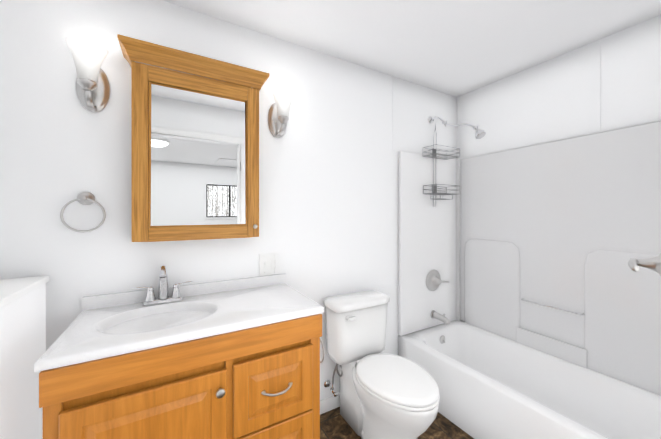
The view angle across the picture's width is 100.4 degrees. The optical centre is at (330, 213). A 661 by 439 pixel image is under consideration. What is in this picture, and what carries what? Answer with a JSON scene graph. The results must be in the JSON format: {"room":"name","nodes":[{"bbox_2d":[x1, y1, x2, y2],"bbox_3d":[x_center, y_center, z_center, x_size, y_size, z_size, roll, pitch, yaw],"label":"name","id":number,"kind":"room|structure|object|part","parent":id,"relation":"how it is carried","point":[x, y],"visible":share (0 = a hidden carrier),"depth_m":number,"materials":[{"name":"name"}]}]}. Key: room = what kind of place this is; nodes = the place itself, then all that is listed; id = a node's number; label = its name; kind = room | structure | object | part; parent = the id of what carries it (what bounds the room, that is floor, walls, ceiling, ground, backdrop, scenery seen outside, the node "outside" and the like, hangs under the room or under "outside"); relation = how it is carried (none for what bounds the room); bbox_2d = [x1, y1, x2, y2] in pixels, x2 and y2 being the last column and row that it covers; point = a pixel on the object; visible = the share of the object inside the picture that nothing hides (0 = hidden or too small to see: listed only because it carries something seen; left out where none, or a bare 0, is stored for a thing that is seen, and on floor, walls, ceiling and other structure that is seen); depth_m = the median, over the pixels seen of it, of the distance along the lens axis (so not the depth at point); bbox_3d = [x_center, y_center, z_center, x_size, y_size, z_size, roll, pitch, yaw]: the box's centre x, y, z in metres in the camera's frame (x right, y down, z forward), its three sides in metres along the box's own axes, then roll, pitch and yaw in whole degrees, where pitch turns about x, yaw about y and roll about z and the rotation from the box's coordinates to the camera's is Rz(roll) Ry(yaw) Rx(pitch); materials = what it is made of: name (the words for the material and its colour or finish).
{"room":"bathroom","nodes":[
{"label":"bathroom","id":0,"kind":"room"},
{"bbox_2d":[0,0,456,399],"bbox_3d":[-0.560,0.125,1.535,4.030,2.310,0.100,0,0,-30],"label":"wall","id":1,"kind":"structure","parent":0,"point":[328,193],"depth_m":1.40,"materials":[{"name":"paint"}]},
{"bbox_2d":[60,192,105,232],"bbox_3d":[-1.042,-0.006,1.168,0.147,0.176,0.052,0,0,-30],"label":"towel ring","id":2,"kind":"object","parent":1,"relation":"attached to","point":[85,198],"visible":0.98,"depth_m":1.16,"materials":[{"name":"silver metal"}]},
{"bbox_2d":[65,36,109,112],"bbox_3d":[-0.993,-0.557,1.130,0.132,0.235,0.166,0,0,-30],"label":"sconce","id":3,"kind":"object","parent":1,"relation":"attached to","point":[92,84],"visible":1,"depth_m":1.11,"materials":[{"name":"white glass"}]},
{"bbox_3d":[-0.984,-0.602,1.115,0.132,0.146,0.132,0,0,-30],"label":"lamp shade","id":4,"kind":"part","parent":3,"relation":"part of","materials":[{"name":"white glass"}]},
{"bbox_2d":[117,34,269,241],"bbox_3d":[-0.629,-0.299,1.341,0.630,0.851,0.164,0,0,-30],"label":"upper cabinet","id":5,"kind":"object","parent":1,"relation":"attached to","point":[194,156],"visible":1,"depth_m":1.29,"materials":[{"name":"brown wood"}]},
{"bbox_3d":[-0.629,-0.686,1.340,0.630,0.077,0.164,0,0,-30],"label":"crown","id":6,"kind":"part","parent":5,"relation":"part of","materials":[{"name":"brown wood"}]},
{"bbox_3d":[-0.615,-0.258,1.316,0.414,0.629,0.003,0,0,-30],"label":"glass","id":7,"kind":"part","parent":5,"relation":"part of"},
{"bbox_2d":[259,253,278,275],"bbox_3d":[-0.351,0.294,1.587,0.115,0.120,0.016,0,0,-30],"label":"outlet","id":8,"kind":"object","parent":1,"relation":"attached to","point":[268,264],"visible":1,"depth_m":1.59,"materials":[{"name":"plastic"}]},
{"bbox_2d":[268,86,294,137],"bbox_3d":[-0.271,-0.558,1.546,0.132,0.235,0.166,0,0,-30],"label":"sconce","id":9,"kind":"object","parent":1,"relation":"attached to","point":[278,115],"visible":1,"depth_m":1.51,"materials":[{"name":"white glass"}]},
{"bbox_3d":[-0.262,-0.602,1.531,0.132,0.146,0.132,0,0,-30],"label":"lamp shade","id":10,"kind":"part","parent":9,"relation":"part of","materials":[{"name":"white glass"}]},
{"bbox_2d":[320,393,339,413],"bbox_3d":[-0.326,1.237,1.605,1.933,0.085,0.012,0,0,-30],"label":"baseboard","id":11,"kind":"structure","parent":1,"relation":"attached to","point":[327,404],"depth_m":1.78,"materials":[{"name":"paint"}]},
{"bbox_2d":[392,76,394,150],"bbox_3d":[0.477,-0.750,2.073,0.028,0.560,0.002,0,0,-30],"label":"batten","id":12,"kind":"object","parent":1,"relation":"attached to","point":[393,113],"visible":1,"depth_m":2.07,"materials":[{"name":"paint"}]},
{"bbox_2d":[423,116,486,206],"bbox_3d":[0.940,-0.425,2.073,0.284,0.750,0.462,0,0,-30],"label":"shower","id":13,"kind":"object","parent":1,"relation":"attached to","point":[480,133],"visible":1,"depth_m":2.16,"materials":[{"name":"silver metal"}]},
{"bbox_2d":[320,407,473,438],"bbox_3d":[-0.155,1.305,0.834,4.030,0.050,1.720,0,0,-30],"label":"floor","id":14,"kind":"structure","parent":0,"point":[334,424],"depth_m":1.63,"materials":[{"name":"tile"}]},
{"bbox_2d":[0,283,45,438],"bbox_3d":[-0.976,0.780,0.632,0.166,1.000,1.050,0,0,-30],"label":"wall","id":15,"kind":"structure","parent":14,"relation":"on","point":[22,335],"depth_m":0.95,"materials":[{"name":"paint"}]},
{"bbox_2d":[0,276,48,307],"bbox_3d":[-0.973,0.268,0.626,0.190,0.025,1.062,0,0,-30],"label":"trim","id":16,"kind":"structure","parent":15,"relation":"on","point":[12,289],"depth_m":0.97,"materials":[{"name":"paint"}]},
{"bbox_2d":[34,264,324,438],"bbox_3d":[-0.526,0.754,1.190,0.940,1.050,0.528,0,0,-30],"label":"bathroom vanity","id":17,"kind":"object","parent":14,"relation":"on","point":[233,359],"visible":1,"depth_m":1.02,"materials":[{"name":"brown wood"}]},
{"bbox_2d":[34,273,323,371],"bbox_3d":[-0.547,0.453,1.204,0.917,0.190,0.484,0,0,-30],"label":"countertop","id":18,"kind":"structure","parent":17,"relation":"on","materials":[{"name":"stone"}]},
{"bbox_2d":[131,264,192,305],"bbox_3d":[-0.754,0.321,1.242,0.246,0.184,0.148,0,0,-30],"label":"faucet","id":19,"kind":"object","parent":18,"relation":"on","point":[177,295],"depth_m":1.27,"materials":[{"name":"silver metal"}]},
{"bbox_2d":[323,290,439,438],"bbox_3d":[0.289,0.906,1.554,0.418,0.745,0.712,0,0,-30],"label":"toilet","id":20,"kind":"object","parent":14,"relation":"on","point":[386,396],"visible":1,"depth_m":1.57,"materials":[{"name":"ceramic"}]},
{"bbox_3d":[0.125,0.615,1.615,0.072,0.025,0.027,0,0,-30],"label":"lever","id":21,"kind":"part","parent":20,"relation":"part of","materials":[{"name":"ceramic"}]},
{"bbox_3d":[0.345,0.870,1.457,0.376,0.042,0.478,0,0,-30],"label":"seat","id":22,"kind":"part","parent":20,"relation":"part of","materials":[{"name":"plastic"}]},
{"bbox_2d":[398,121,660,438],"bbox_3d":[1.202,0.404,1.609,0.716,1.749,1.528,0,0,-30],"label":"bathtub","id":23,"kind":"object","parent":14,"relation":"on","point":[529,303],"visible":1,"depth_m":1.75,"materials":[{"name":"plastic"}]},
{"bbox_3d":[0.883,0.658,2.177,0.194,0.402,0.158,0,0,-30],"label":"valve spout","id":24,"kind":"part","parent":23,"relation":"part of","materials":[{"name":"silver metal"}]},
{"bbox_2d":[398,320,660,438],"bbox_3d":[1.196,1.101,1.611,0.708,0.355,1.520,0,0,-30],"label":"tub","id":25,"kind":"object","parent":23,"relation":"in","point":[492,384],"depth_m":1.63,"materials":[{"name":"plastic"}]},
{"bbox_3d":[1.438,0.608,1.802,0.033,0.009,0.345,0,0,-30],"label":"shelf rail","id":26,"kind":"part","parent":23,"relation":"part of","materials":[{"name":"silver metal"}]},
{"bbox_3d":[1.460,0.277,1.765,0.032,1.475,1.452,0,0,-30],"label":"surround mould","id":27,"kind":"part","parent":23,"relation":"part of","materials":[{"name":"plastic"}]},
{"bbox_2d":[163,0,660,96],"bbox_3d":[-0.155,-1.055,0.833,4.030,0.050,1.720,0,0,-30],"label":"ceiling","id":28,"kind":"structure","parent":0,"point":[456,48],"depth_m":1.53,"materials":[{"name":"paint"}]},
{"bbox_2d":[457,15,660,158],"bbox_3d":[1.572,0.125,1.771,0.100,2.310,1.620,0,0,-30],"label":"wall","id":29,"kind":"structure","parent":0,"point":[551,100],"depth_m":1.75,"materials":[{"name":"paint"}]},
{"bbox_2d":[594,39,599,133],"bbox_3d":[1.588,-0.750,1.641,0.002,0.560,0.030,0,0,-30],"label":"batten","id":30,"kind":"object","parent":29,"relation":"attached to","point":[596,86],"visible":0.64,"depth_m":1.64,"materials":[{"name":"paint"}]},
{"bbox_3d":[0.165,0.262,0.077,0.930,2.037,0.120,0,0,-30],"label":"door frame","id":31,"kind":"structure","parent":0,"visible":0},
{"bbox_3d":[0.790,0.287,0.617,0.791,1.963,0.186,0,0,-30],"label":"door","id":32,"kind":"structure","parent":31,"relation":"attached to","visible":0},
{"bbox_2d":[628,253,660,275],"bbox_3d":[1.011,0.160,0.812,0.172,0.076,0.196,0,0,-30],"label":"door handle","id":33,"kind":"object","parent":32,"relation":"attached to","point":[653,263],"depth_m":0.86,"materials":[{"name":"silver metal"}]}
]}

